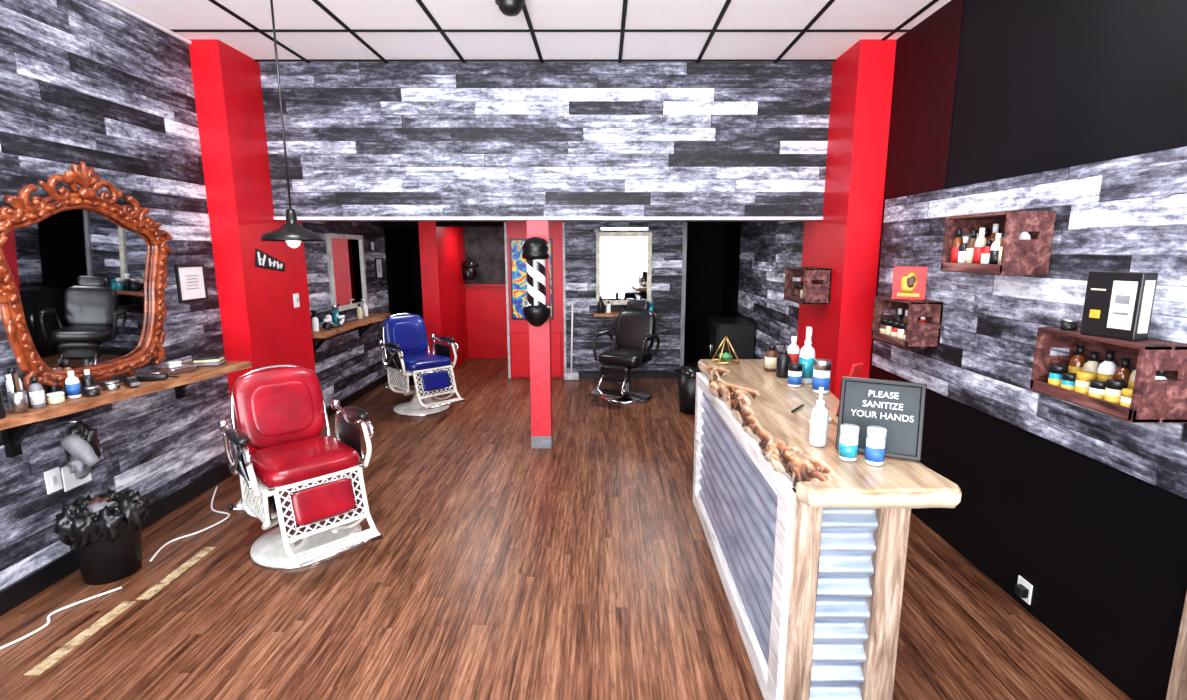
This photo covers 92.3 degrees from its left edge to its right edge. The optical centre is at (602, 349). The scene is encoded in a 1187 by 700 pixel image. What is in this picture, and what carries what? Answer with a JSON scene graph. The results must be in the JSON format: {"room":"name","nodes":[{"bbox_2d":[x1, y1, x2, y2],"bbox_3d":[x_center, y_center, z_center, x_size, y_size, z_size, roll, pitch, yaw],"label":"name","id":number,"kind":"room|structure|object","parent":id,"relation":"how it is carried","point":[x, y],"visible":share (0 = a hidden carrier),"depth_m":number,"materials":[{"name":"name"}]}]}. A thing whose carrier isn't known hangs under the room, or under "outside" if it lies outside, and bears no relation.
{"room":"salon","nodes":[
{"label":"salon","id":0,"kind":"room"},
{"bbox_2d":[0,0,388,589],"bbox_3d":[-2.910,-0.420,3.175,0.100,3.130,8.800,0,10,0],"label":"wall","id":1,"kind":"structure","parent":0,"point":[91,82],"depth_m":3.41,"materials":[{"name":"grey wood"}]},
{"bbox_2d":[44,467,62,494],"bbox_3d":[-2.853,0.678,2.962,0.014,0.120,0.080,0,10,0],"label":"power outlet","id":2,"kind":"object","parent":1,"relation":"attached to","point":[52,477],"visible":1,"depth_m":2.95,"materials":[{"name":"white paint"}]},
{"bbox_2d":[61,467,91,491],"bbox_3d":[-2.853,0.676,3.093,0.014,0.130,0.160,0,10,0],"label":"power outlet","id":3,"kind":"object","parent":1,"relation":"attached to","point":[70,481],"visible":0.48,"depth_m":3.05,"materials":[{"name":"white paint"}]},
{"bbox_2d":[57,420,100,478],"bbox_3d":[-2.742,0.521,2.990,0.154,0.313,0.198,-8,13,-39],"label":"hair dryer","id":4,"kind":"object","parent":1,"relation":"attached to","point":[80,443],"visible":1,"depth_m":2.96,"materials":[{"name":"plastic"}]},
{"bbox_2d":[0,361,251,457],"bbox_3d":[-2.646,0.400,2.740,0.437,0.225,2.460,0,10,0],"label":"shelf","id":5,"kind":"object","parent":1,"relation":"attached to","point":[13,437],"visible":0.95,"depth_m":2.98,"materials":[{"name":"brown wood"}]},
{"bbox_2d":[0,389,5,418],"bbox_3d":[-2.761,0.197,2.574,0.067,0.230,0.064,8,13,39],"label":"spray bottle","id":6,"kind":"object","parent":5,"relation":"on","point":[2,408],"visible":1,"depth_m":2.59,"materials":[{"name":"black plastic"}]},
{"bbox_2d":[6,368,22,408],"bbox_3d":[-2.820,0.184,2.733,0.056,0.200,0.056,-3,10,-17],"label":"shampoo bottle","id":7,"kind":"object","parent":5,"relation":"on","point":[11,371],"visible":0.26,"depth_m":2.71,"materials":[{"name":"white paint"}]},
{"bbox_2d":[6,373,28,413],"bbox_3d":[-2.750,0.202,2.675,0.064,0.186,0.064,0,10,0],"label":"holder","id":8,"kind":"object","parent":5,"relation":"on","point":[18,401],"visible":1,"depth_m":2.66,"materials":[{"name":"metal"}]},
{"bbox_2d":[28,376,45,407],"bbox_3d":[-2.750,0.204,2.767,0.053,0.150,0.053,-9,13,-40],"label":"shampoo bottle","id":9,"kind":"object","parent":5,"relation":"on","point":[36,391],"visible":1,"depth_m":2.75,"materials":[{"name":"grey plastic"}]},
{"bbox_2d":[47,367,60,392],"bbox_3d":[-2.801,0.171,2.903,0.051,0.168,0.051,10,14,43],"label":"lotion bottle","id":10,"kind":"object","parent":5,"relation":"on","point":[56,388],"visible":0.46,"depth_m":2.89,"materials":[{"name":"black plastic"}]},
{"bbox_2d":[46,391,64,403],"bbox_3d":[-2.740,0.239,2.854,0.068,0.050,0.068,-8,13,-39],"label":"jar","id":11,"kind":"object","parent":5,"relation":"on","point":[58,397],"visible":1,"depth_m":2.83,"materials":[{"name":"white paint"}]},
{"bbox_2d":[65,371,81,398],"bbox_3d":[-2.740,0.178,2.945,0.057,0.140,0.057,-7,12,-36],"label":"shampoo bottle","id":12,"kind":"object","parent":5,"relation":"on","point":[72,383],"visible":1,"depth_m":2.93,"materials":[{"name":"white paint"}]},
{"bbox_2d":[0,161,171,394],"bbox_3d":[-2.773,-0.397,3.099,0.130,1.206,1.168,0,10,0],"label":"wall mirror","id":13,"kind":"object","parent":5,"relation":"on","point":[83,273],"visible":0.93,"depth_m":3.04,"materials":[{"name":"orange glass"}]},
{"bbox_2d":[82,369,95,394],"bbox_3d":[-2.730,0.169,3.025,0.052,0.130,0.052,1,10,8],"label":"lotion bottle","id":14,"kind":"object","parent":5,"relation":"on","point":[87,379],"visible":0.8,"depth_m":3.01,"materials":[{"name":"black plastic"}]},
{"bbox_2d":[84,385,100,396],"bbox_3d":[-2.680,0.215,2.992,0.062,0.050,0.062,-9,14,-42],"label":"jar","id":15,"kind":"object","parent":5,"relation":"on","point":[93,390],"visible":1,"depth_m":2.97,"materials":[{"name":"black plastic"}]},
{"bbox_2d":[102,380,119,390],"bbox_3d":[-2.700,0.194,3.131,0.072,0.045,0.072,2,10,9],"label":"jar","id":16,"kind":"object","parent":5,"relation":"on","point":[108,385],"visible":1,"depth_m":3.11,"materials":[{"name":"metal"}]},
{"bbox_2d":[120,377,140,386],"bbox_3d":[-2.682,0.180,3.194,0.218,0.045,0.095,7,12,36],"label":"hair clipper","id":17,"kind":"object","parent":5,"relation":"on","point":[129,381],"visible":0.85,"depth_m":3.17,"materials":[{"name":"black plastic"}]},
{"bbox_2d":[132,372,178,380],"bbox_3d":[-2.639,0.151,3.363,0.218,0.045,0.095,-3,10,-17],"label":"hair clipper","id":18,"kind":"object","parent":5,"relation":"on","point":[157,375],"visible":0.97,"depth_m":3.32,"materials":[{"name":"black plastic"}]},
{"bbox_2d":[164,364,198,373],"bbox_3d":[-2.640,0.114,3.571,0.096,0.045,0.218,4,11,21],"label":"hair clipper","id":19,"kind":"object","parent":5,"relation":"on","point":[184,368],"visible":0.98,"depth_m":3.53,"materials":[{"name":"metal"}]},
{"bbox_2d":[193,353,225,366],"bbox_3d":[-2.620,0.066,3.788,0.160,0.064,0.142,-2,10,-11],"label":"book","id":20,"kind":"object","parent":5,"relation":"on","point":[203,359],"visible":0.94,"depth_m":3.74,"materials":[{"name":"paper"}]},
{"bbox_2d":[101,0,190,43],"bbox_3d":[-2.850,-1.661,1.303,0.020,0.021,5.340,0,10,0],"label":"trim","id":21,"kind":"structure","parent":1,"relation":"attached to","point":[110,2],"depth_m":3.55,"materials":[{"name":"white paint"}]},
{"bbox_2d":[174,264,207,302],"bbox_3d":[-2.848,-0.464,3.949,0.020,0.250,0.270,0,10,0],"label":"framed certificate","id":22,"kind":"object","parent":1,"relation":"attached to","point":[191,282],"visible":1,"depth_m":3.94,"materials":[{"name":"paper"}]},
{"bbox_2d":[0,374,390,615],"bbox_3d":[-2.850,1.067,3.436,0.020,0.110,8.600,0,10,0],"label":"baseboard","id":23,"kind":"structure","parent":1,"relation":"attached to","point":[23,589],"depth_m":3.56,"materials":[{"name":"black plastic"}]},
{"bbox_2d":[325,233,367,311],"bbox_3d":[-2.838,-0.870,6.345,0.040,0.820,0.850,0,10,0],"label":"wall mirror","id":24,"kind":"object","parent":1,"relation":"attached to","point":[345,252],"visible":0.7,"depth_m":6.31,"materials":[{"name":"silver glass"}]},
{"bbox_2d":[312,313,390,353],"bbox_3d":[-2.719,-0.186,6.160,0.307,0.242,1.700,0,10,0],"label":"shelf","id":25,"kind":"object","parent":1,"relation":"attached to","point":[323,333],"visible":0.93,"depth_m":5.91,"materials":[{"name":"brown wood"}]},
{"bbox_2d":[310,310,318,331],"bbox_3d":[-2.721,-0.276,5.383,0.063,0.200,0.060,0,10,0],"label":"bottle","id":26,"kind":"object","parent":25,"relation":"on","point":[315,323],"visible":1,"depth_m":5.37,"materials":[{"name":"white paint"}]},
{"bbox_2d":[332,304,338,323],"bbox_3d":[-2.780,-0.371,5.925,0.062,0.200,0.062,0,10,0],"label":"bottle","id":27,"kind":"object","parent":25,"relation":"on","point":[335,312],"visible":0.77,"depth_m":5.90,"materials":[{"name":"teal plastic"}]},
{"bbox_2d":[374,258,383,278],"bbox_3d":[-2.848,-1.038,7.250,0.020,0.260,0.220,0,10,0],"label":"framed certificate","id":28,"kind":"object","parent":1,"relation":"attached to","point":[378,261],"visible":1,"depth_m":7.23,"materials":[{"name":"black paper"}]},
{"bbox_2d":[189,39,320,451],"bbox_3d":[-2.757,-0.678,4.648,0.205,3.130,0.910,0,10,0],"label":"column","id":29,"kind":"structure","parent":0,"point":[261,325],"depth_m":4.26,"materials":[{"name":"red paint"}]},
{"bbox_2d":[255,249,284,271],"bbox_3d":[-2.647,-0.713,4.541,0.009,0.190,0.413,0,10,0],"label":"sign","id":30,"kind":"object","parent":29,"relation":"attached to","point":[262,260],"visible":1,"depth_m":4.50,"materials":[{"name":"black plastic"}]},
{"bbox_2d":[112,0,950,59],"bbox_3d":[-0.415,-1.762,1.478,5.090,0.100,5.920,0,10,0],"label":"ceiling","id":31,"kind":"structure","parent":0,"point":[170,14],"depth_m":3.67,"materials":[{"name":"tile"}]},
{"bbox_2d":[260,0,324,247],"bbox_3d":[-1.760,-1.279,3.126,0.326,1.420,0.326,0,10,0],"label":"pendant lamp","id":32,"kind":"object","parent":31,"relation":"hanging from","point":[293,233],"visible":1,"depth_m":3.14,"materials":[{"name":"black metal"}]},
{"bbox_2d":[495,0,524,15],"bbox_3d":[-0.530,-1.966,3.259,0.170,0.095,0.170,0,10,0],"label":"dome camera","id":33,"kind":"object","parent":31,"relation":"attached to","point":[507,7],"depth_m":3.23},
{"bbox_2d":[169,0,938,62],"bbox_3d":[-0.415,-1.717,1.536,4.890,0.009,5.820,0,10,0],"label":"grid","id":34,"kind":"object","parent":31,"relation":"attached to","point":[624,10],"depth_m":3.76,"materials":[{"name":"metal"}]},
{"bbox_2d":[259,62,832,216],"bbox_3d":[-0.440,-1.665,4.601,4.430,1.170,0.200,0,10,0],"label":"wall header","id":35,"kind":"structure","parent":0,"point":[363,139],"depth_m":4.50,"materials":[{"name":"grey wood"}]},
{"bbox_2d":[273,217,822,220],"bbox_3d":[-0.440,-1.081,4.703,4.430,0.025,0.222,0,10,0],"label":"trim header","id":36,"kind":"object","parent":35,"relation":"attached to","point":[275,218],"visible":0.86,"depth_m":4.59,"materials":[{"name":"paint"}]},
{"bbox_2d":[381,221,742,377],"bbox_3d":[-0.530,-0.654,7.551,4.660,2.080,0.100,0,10,0],"label":"wall","id":37,"kind":"structure","parent":0,"point":[428,230],"depth_m":7.43,"materials":[{"name":"red paint"}]},
{"bbox_2d":[509,239,552,319],"bbox_3d":[-0.930,-0.920,7.441,0.550,1.050,0.020,0,10,0],"label":"abstract painting","id":38,"kind":"object","parent":37,"relation":"attached to","point":[518,274],"visible":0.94,"depth_m":7.44,"materials":[{"name":"paint"}]},
{"bbox_2d":[511,333,560,376],"bbox_3d":[-0.890,0.067,7.607,0.660,0.600,0.032,0,10,0],"label":"wall panel","id":39,"kind":"object","parent":37,"relation":"in","point":[520,349],"depth_m":7.59,"materials":[{"name":"red paint"}]},
{"bbox_2d":[504,222,686,377],"bbox_3d":[-0.095,-0.637,7.538,2.350,2.050,0.130,0,10,0],"label":"trim","id":40,"kind":"structure","parent":37,"relation":"attached to","point":[684,250],"depth_m":7.47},
{"bbox_2d":[596,232,651,304],"bbox_3d":[0.270,-1.054,7.399,0.720,0.930,0.050,0,10,0],"label":"wall mirror","id":41,"kind":"object","parent":37,"relation":"attached to","point":[623,259],"visible":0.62,"depth_m":7.39,"materials":[{"name":"silver glass"}]},
{"bbox_2d":[600,227,648,229],"bbox_3d":[0.270,-1.550,7.274,0.620,0.040,0.065,0,10,0],"label":"vanity light bar","id":42,"kind":"object","parent":37,"relation":"attached to","point":[601,228],"visible":1,"depth_m":7.24,"materials":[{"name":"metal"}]},
{"bbox_2d":[594,312,655,328],"bbox_3d":[0.280,-0.385,7.404,0.800,0.200,0.278,0,10,0],"label":"shelf","id":43,"kind":"object","parent":37,"relation":"attached to","point":[596,314],"visible":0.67,"depth_m":7.29,"materials":[{"name":"brown wood"}]},
{"bbox_2d":[579,373,677,377],"bbox_3d":[0.270,0.346,7.665,1.520,0.070,0.020,0,10,0],"label":"baseboard","id":44,"kind":"structure","parent":37,"relation":"attached to","point":[581,375],"depth_m":7.66,"materials":[{"name":"black plastic"}]},
{"bbox_2d":[384,221,740,369],"bbox_3d":[-0.480,-0.793,8.338,4.960,2.080,1.500,0,10,0],"label":"wall","id":45,"kind":"structure","parent":0,"point":[474,312],"depth_m":8.54,"materials":[{"name":"red paint"}]},
{"bbox_2d":[462,257,478,279],"bbox_3d":[-2.040,-1.243,8.710,0.289,0.351,0.119,2,10,12],"label":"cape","id":46,"kind":"object","parent":45,"relation":"attached to","point":[468,266],"visible":1,"depth_m":8.69,"materials":[{"name":"fabric"}]},
{"bbox_2d":[0,358,1131,699],"bbox_3d":[-0.415,1.041,4.193,5.090,0.100,10.300,0,10,0],"label":"floor","id":47,"kind":"structure","parent":0,"point":[581,567],"depth_m":2.84,"materials":[{"name":"laminate"}]},
{"bbox_2d":[0,586,121,649],"bbox_3d":[-2.595,1.265,2.581,0.101,0.012,0.716,3,10,18],"label":"power cable","id":48,"kind":"object","parent":47,"relation":"on","point":[118,588],"visible":1,"depth_m":2.69,"materials":[{"name":"white paint"}]},
{"bbox_2d":[54,487,150,584],"bbox_3d":[-2.621,0.977,3.014,0.403,0.434,0.392,0,10,0],"label":"waste bin","id":49,"kind":"object","parent":47,"relation":"on","point":[103,532],"visible":1,"depth_m":2.93,"materials":[{"name":"black plastic"}]},
{"bbox_2d":[24,547,215,674],"bbox_3d":[-2.297,1.232,2.810,0.105,0.003,1.010,0,10,0],"label":"tape","id":50,"kind":"object","parent":47,"relation":"on","point":[61,652],"visible":1,"depth_m":2.67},
{"bbox_2d":[149,486,229,561],"bbox_3d":[-2.538,1.072,3.674,0.250,0.014,1.045,-3,10,-16],"label":"power cable","id":51,"kind":"object","parent":47,"relation":"on","point":[211,506],"visible":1,"depth_m":3.51,"materials":[{"name":"white paint"}]},
{"bbox_2d":[217,364,382,569],"bbox_3d":[-1.675,0.646,3.215,0.899,1.017,0.698,9,14,43],"label":"barber chair","id":52,"kind":"object","parent":47,"relation":"on","point":[313,485],"visible":1,"depth_m":3.20,"materials":[{"name":"red leather"}]},
{"bbox_2d":[377,313,465,415],"bbox_3d":[-1.905,0.148,6.052,0.899,1.017,0.698,9,14,43],"label":"barber chair","id":53,"kind":"object","parent":47,"relation":"on","point":[404,335],"visible":1,"depth_m":6.03,"materials":[{"name":"blue leather"}]},
{"bbox_2d":[527,220,552,447],"bbox_3d":[-0.535,-0.116,4.873,0.176,1.945,0.166,0,10,0],"label":"support post","id":54,"kind":"object","parent":47,"relation":"on","point":[539,337],"visible":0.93,"depth_m":4.85,"materials":[{"name":"paint"}]},
{"bbox_2d":[522,237,549,326],"bbox_3d":[-0.535,-0.548,4.588,0.216,0.715,0.253,0,10,0],"label":"pole","id":55,"kind":"object","parent":54,"relation":"attached to","point":[535,252],"visible":1,"depth_m":4.51,"materials":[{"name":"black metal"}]},
{"bbox_2d":[564,304,578,379],"bbox_3d":[-0.420,-0.102,7.506,0.200,0.996,0.142,0,10,0],"label":"broom","id":56,"kind":"object","parent":47,"relation":"on","point":[567,376],"visible":1,"depth_m":7.51,"materials":[{"name":"white paint"}]},
{"bbox_2d":[590,300,659,403],"bbox_3d":[0.235,0.012,6.535,0.700,1.118,0.911,5,11,28],"label":"salon chair","id":57,"kind":"object","parent":47,"relation":"on","point":[636,325],"visible":1,"depth_m":6.59,"materials":[{"name":"leather"}]},
{"bbox_2d":[674,365,700,414],"bbox_3d":[0.951,0.411,6.074,0.391,0.491,0.371,0,10,0],"label":"trash can","id":58,"kind":"object","parent":47,"relation":"on","point":[686,375],"visible":0.66,"depth_m":5.96,"materials":[{"name":"black plastic"}]},
{"bbox_2d":[705,316,754,358],"bbox_3d":[1.551,0.046,7.115,0.458,0.850,0.800,0,10,0],"label":"storage cabinet","id":59,"kind":"object","parent":47,"relation":"on","point":[740,332],"visible":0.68,"depth_m":6.70,"materials":[{"name":"black plastic"}]},
{"bbox_2d":[693,359,961,699],"bbox_3d":[0.891,0.723,2.903,0.626,0.973,2.165,0,10,2],"label":"reception counter","id":60,"kind":"object","parent":47,"relation":"on","point":[808,545],"depth_m":2.02,"materials":[{"name":"brown wood"}]},
{"bbox_2d":[711,336,739,363],"bbox_3d":[0.800,-0.008,3.715,0.150,0.171,0.130,-2,10,-11],"label":"terrarium","id":61,"kind":"object","parent":60,"relation":"on","point":[725,356],"visible":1,"depth_m":3.69,"materials":[{"name":"gold metal"}]},
{"bbox_2d":[764,344,778,371],"bbox_3d":[1.030,0.046,3.480,0.082,0.160,0.082,0,10,0],"label":"bottle","id":62,"kind":"object","parent":60,"relation":"on","point":[771,355],"visible":0.86,"depth_m":3.45,"materials":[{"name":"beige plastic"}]},
{"bbox_2d":[775,343,790,377],"bbox_3d":[1.048,0.058,3.310,0.082,0.197,0.082,10,14,44],"label":"dispenser bottle","id":63,"kind":"object","parent":60,"relation":"on","point":[783,359],"visible":0.95,"depth_m":3.29,"materials":[{"name":"black plastic"}]},
{"bbox_2d":[787,336,799,362],"bbox_3d":[1.140,0.027,3.416,0.071,0.220,0.071,0,10,0],"label":"bottle","id":64,"kind":"object","parent":60,"relation":"on","point":[793,350],"visible":0.7,"depth_m":3.39,"materials":[{"name":"white paint"}]},
{"bbox_2d":[787,363,801,386],"bbox_3d":[1.040,0.135,3.090,0.072,0.120,0.072,0,10,0],"label":"jar","id":65,"kind":"object","parent":60,"relation":"on","point":[794,369],"visible":1,"depth_m":3.06,"materials":[{"name":"white paint"}]},
{"bbox_2d":[799,327,814,383],"bbox_3d":[1.130,0.028,3.151,0.086,0.310,0.089,3,10,15],"label":"bottle","id":66,"kind":"object","parent":60,"relation":"on","point":[807,352],"visible":0.86,"depth_m":3.12,"materials":[{"name":"white paint"}]},
{"bbox_2d":[809,387,828,446],"bbox_3d":[0.815,0.249,2.144,0.065,0.222,0.065,-4,11,-23],"label":"pump bottle","id":67,"kind":"object","parent":60,"relation":"on","point":[819,416],"visible":1,"depth_m":2.13,"materials":[{"name":"white paint"}]},
{"bbox_2d":[812,358,831,393],"bbox_3d":[1.130,0.135,2.948,0.086,0.170,0.086,0,10,0],"label":"jar","id":68,"kind":"object","parent":60,"relation":"on","point":[821,367],"visible":0.94,"depth_m":2.92,"materials":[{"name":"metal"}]},
{"bbox_2d":[838,423,858,461],"bbox_3d":[0.865,0.325,2.006,0.062,0.120,0.062,0,10,0],"label":"jar","id":69,"kind":"object","parent":60,"relation":"on","point":[849,433],"visible":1,"depth_m":1.98,"materials":[{"name":"teal plastic"}]},
{"bbox_2d":[836,363,862,415],"bbox_3d":[1.107,0.176,2.496,0.100,0.240,0.124,-8,13,-38],"label":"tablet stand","id":70,"kind":"object","parent":60,"relation":"on","point":[856,369],"visible":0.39,"depth_m":2.48,"materials":[{"name":"red plastic"}]},
{"bbox_2d":[865,426,886,465],"bbox_3d":[0.940,0.330,1.966,0.062,0.125,0.062,0,10,0],"label":"jar","id":71,"kind":"object","parent":60,"relation":"on","point":[876,435],"visible":1,"depth_m":1.94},
{"bbox_2d":[835,377,926,460],"bbox_3d":[0.998,0.242,2.053,0.276,0.262,0.098,5,11,26],"label":"chalkboard sign","id":72,"kind":"object","parent":60,"relation":"on","point":[898,407],"visible":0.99,"depth_m":2.04,"materials":[{"name":"black plastic"}]},
{"bbox_2d":[565,221,682,372],"bbox_3d":[0.270,-0.654,7.550,1.520,2.080,0.100,0,10,0],"label":"planks","id":73,"kind":"object","parent":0,"point":[580,236],"depth_m":7.49,"materials":[{"name":"wood"}]},
{"bbox_2d":[737,221,803,358],"bbox_3d":[1.850,-0.452,6.393,0.100,2.080,2.450,0,10,0],"label":"wall","id":74,"kind":"structure","parent":0,"point":[767,248],"depth_m":6.16,"materials":[{"name":"grey wood"}]},
{"bbox_2d":[797,39,896,399],"bbox_3d":[1.903,-0.678,4.648,0.255,3.130,0.910,0,10,0],"label":"column","id":75,"kind":"structure","parent":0,"point":[846,241],"depth_m":4.22,"materials":[{"name":"red paint"}]},
{"bbox_2d":[784,267,831,304],"bbox_3d":[1.667,-0.534,4.663,0.213,0.280,0.470,0,10,0],"label":"crate","id":76,"kind":"object","parent":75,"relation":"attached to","point":[819,293],"visible":0.99,"depth_m":4.45,"materials":[{"name":"brown wood"}]},
{"bbox_2d":[869,0,963,512],"bbox_3d":[2.027,-0.536,3.835,0.006,3.130,0.740,0,10,0],"label":"wall","id":77,"kind":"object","parent":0,"point":[926,56],"depth_m":3.61,"materials":[{"name":"paint"}]},
{"bbox_2d":[912,0,1186,699],"bbox_3d":[2.080,-0.213,1.993,0.100,3.130,6.400,0,10,0],"label":"wall","id":78,"kind":"structure","parent":0,"point":[1041,85],"depth_m":2.49,"materials":[{"name":"black paint"}]},
{"bbox_2d":[871,296,943,348],"bbox_3d":[1.899,-0.182,3.583,0.198,0.280,0.440,0,10,0],"label":"crate","id":79,"kind":"object","parent":78,"relation":"attached to","point":[918,335],"visible":0.84,"depth_m":3.38,"materials":[{"name":"brown wood"}]},
{"bbox_2d":[885,320,895,335],"bbox_3d":[1.845,-0.130,3.658,0.058,0.120,0.058,0,10,0],"label":"jar","id":80,"kind":"object","parent":79,"relation":"in","point":[888,322],"visible":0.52,"depth_m":3.64,"materials":[{"name":"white plastic"}]},
{"bbox_2d":[891,321,901,337],"bbox_3d":[1.845,-0.117,3.584,0.058,0.120,0.058,0,10,0],"label":"jar","id":81,"kind":"object","parent":79,"relation":"in","point":[894,331],"visible":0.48,"depth_m":3.56,"materials":[{"name":"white plastic"}]},
{"bbox_2d":[897,323,906,339],"bbox_3d":[1.845,-0.104,3.510,0.058,0.120,0.058,0,10,0],"label":"jar","id":82,"kind":"object","parent":79,"relation":"in","point":[900,335],"visible":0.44,"depth_m":3.49,"materials":[{"name":"white paint"}]},
{"bbox_2d":[891,266,927,299],"bbox_3d":[1.858,-0.406,3.458,0.180,0.200,0.034,5,11,28],"label":"card","id":83,"kind":"object","parent":79,"relation":"on","point":[909,282],"visible":1,"depth_m":3.45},
{"bbox_2d":[941,211,1055,274],"bbox_3d":[1.894,-0.516,2.768,0.208,0.280,0.470,0,10,0],"label":"wall shelf","id":84,"kind":"object","parent":78,"relation":"attached to","point":[1031,256],"visible":0.89,"depth_m":2.55,"materials":[{"name":"brown wood"}]},
{"bbox_2d":[950,229,962,262],"bbox_3d":[1.835,-0.523,2.949,0.053,0.200,0.053,0,10,0],"label":"bottle","id":85,"kind":"object","parent":84,"relation":"in","point":[958,240],"visible":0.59,"depth_m":2.93,"materials":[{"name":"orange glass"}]},
{"bbox_2d":[957,237,968,262],"bbox_3d":[1.835,-0.493,2.893,0.053,0.160,0.053,0,10,0],"label":"bottle","id":86,"kind":"object","parent":84,"relation":"in","point":[962,249],"visible":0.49,"depth_m":2.88,"materials":[{"name":"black plastic"}]},
{"bbox_2d":[965,230,976,263],"bbox_3d":[1.835,-0.498,2.832,0.053,0.190,0.053,0,10,0],"label":"bottle","id":87,"kind":"object","parent":84,"relation":"in","point":[970,245],"visible":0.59,"depth_m":2.82,"materials":[{"name":"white plastic"}]},
{"bbox_2d":[972,228,986,263],"bbox_3d":[1.835,-0.492,2.772,0.053,0.200,0.053,0,10,0],"label":"bottle","id":88,"kind":"object","parent":84,"relation":"in","point":[980,243],"visible":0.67,"depth_m":2.75,"materials":[{"name":"white paint"}]},
{"bbox_2d":[980,240,991,263],"bbox_3d":[1.835,-0.452,2.718,0.053,0.140,0.053,0,10,0],"label":"bottle","id":89,"kind":"object","parent":84,"relation":"in","point":[985,254],"visible":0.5,"depth_m":2.70,"materials":[{"name":"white plastic"}]},
{"bbox_2d":[988,224,998,242],"bbox_3d":[1.920,-0.508,2.802,0.057,0.220,0.057,0,10,0],"label":"oil bottle","id":90,"kind":"object","parent":84,"relation":"in","point":[995,229],"visible":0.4,"depth_m":2.78,"materials":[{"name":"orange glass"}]},
{"bbox_2d":[989,233,1001,263],"bbox_3d":[1.835,-0.457,2.656,0.053,0.170,0.053,0,10,0],"label":"bottle","id":91,"kind":"object","parent":84,"relation":"in","point":[994,250],"visible":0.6,"depth_m":2.64,"materials":[{"name":"white paint"}]},
{"bbox_2d":[1014,575,1032,604],"bbox_3d":[2.009,1.154,2.741,0.042,0.100,0.090,0,10,0],"label":"power outlet","id":92,"kind":"object","parent":78,"relation":"attached to","point":[1023,589],"visible":1,"depth_m":2.71,"materials":[{"name":"white paint"}]},
{"bbox_2d":[872,146,1186,498],"bbox_3d":[2.015,-0.135,2.190,0.030,1.190,3.960,0,10,0],"label":"panel","id":93,"kind":"object","parent":78,"relation":"attached to","point":[1126,214],"depth_m":2.52,"materials":[{"name":"wood"}]},
{"bbox_2d":[1030,327,1186,422],"bbox_3d":[1.899,0.077,2.151,0.198,0.265,0.470,0,10,0],"label":"wall shelf","id":94,"kind":"object","parent":78,"relation":"attached to","point":[1152,400],"visible":0.73,"depth_m":1.97,"materials":[{"name":"brown wood"}]},
{"bbox_2d":[1048,364,1068,386],"bbox_3d":[1.842,0.114,2.309,0.060,0.105,0.060,0,10,0],"label":"jar","id":95,"kind":"object","parent":94,"relation":"in","point":[1056,370],"visible":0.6,"depth_m":2.29,"materials":[{"name":"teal plastic"}]},
{"bbox_2d":[1060,372,1075,390],"bbox_3d":[1.842,0.135,2.246,0.060,0.085,0.060,0,10,0],"label":"jar","id":96,"kind":"object","parent":94,"relation":"in","point":[1068,380],"visible":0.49,"depth_m":2.23,"materials":[{"name":"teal plastic"}]},
{"bbox_2d":[1060,318,1078,329],"bbox_3d":[1.870,-0.104,2.287,0.058,0.040,0.058,0,10,0],"label":"tin","id":97,"kind":"object","parent":94,"relation":"on","point":[1065,323],"visible":1,"depth_m":2.27,"materials":[{"name":"black metal"}]},
{"bbox_2d":[1068,345,1086,372],"bbox_3d":[1.925,0.073,2.312,0.059,0.185,0.059,0,10,0],"label":"oil bottle","id":98,"kind":"object","parent":94,"relation":"in","point":[1076,363],"visible":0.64,"depth_m":2.29,"materials":[{"name":"orange glass"}]},
{"bbox_2d":[1074,371,1096,394],"bbox_3d":[1.842,0.137,2.179,0.060,0.105,0.060,0,10,0],"label":"jar","id":99,"kind":"object","parent":94,"relation":"in","point":[1083,378],"visible":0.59,"depth_m":2.16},
{"bbox_2d":[1082,352,1099,372],"bbox_3d":[1.925,0.092,2.247,0.059,0.170,0.059,0,10,0],"label":"oil bottle","id":100,"kind":"object","parent":94,"relation":"in","point":[1092,365],"visible":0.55,"depth_m":2.23,"materials":[{"name":"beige plastic"}]},
{"bbox_2d":[1088,380,1105,399],"bbox_3d":[1.842,0.158,2.116,0.060,0.085,0.060,0,10,0],"label":"jar","id":101,"kind":"object","parent":94,"relation":"in","point":[1097,387],"visible":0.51,"depth_m":2.10,"materials":[{"name":"white paint"}]},
{"bbox_2d":[1096,351,1116,380],"bbox_3d":[1.925,0.097,2.178,0.059,0.185,0.059,0,10,0],"label":"oil bottle","id":102,"kind":"object","parent":94,"relation":"in","point":[1106,369],"visible":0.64,"depth_m":2.16,"materials":[{"name":"white paint"}]},
{"bbox_2d":[1103,378,1128,404],"bbox_3d":[1.842,0.160,2.049,0.060,0.105,0.060,0,10,0],"label":"jar","id":103,"kind":"object","parent":94,"relation":"in","point":[1113,390],"visible":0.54,"depth_m":2.03,"materials":[{"name":"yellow plastic"}]},
{"bbox_2d":[1080,271,1157,339],"bbox_3d":[1.868,-0.165,2.071,0.075,0.235,0.183,-3,10,-14],"label":"display box","id":104,"kind":"object","parent":94,"relation":"on","point":[1119,305],"visible":1,"depth_m":2.03,"materials":[{"name":"cardboard"}]},
{"bbox_2d":[1112,358,1131,381],"bbox_3d":[1.925,0.116,2.113,0.059,0.170,0.059,0,10,0],"label":"oil bottle","id":105,"kind":"object","parent":94,"relation":"in","point":[1123,373],"visible":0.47,"depth_m":2.09,"materials":[{"name":"orange glass"}]},
{"bbox_2d":[1120,388,1132,407],"bbox_3d":[1.842,0.181,1.986,0.060,0.085,0.060,0,10,0],"label":"jar","id":106,"kind":"object","parent":94,"relation":"in","point":[1126,395],"visible":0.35,"depth_m":1.98,"materials":[{"name":"white paint"}]},
{"bbox_2d":[1166,592,1186,699],"bbox_3d":[1.990,0.962,1.864,0.080,0.860,0.140,0,10,0],"label":"trim","id":107,"kind":"structure","parent":78,"relation":"attached to","point":[1177,687],"depth_m":1.93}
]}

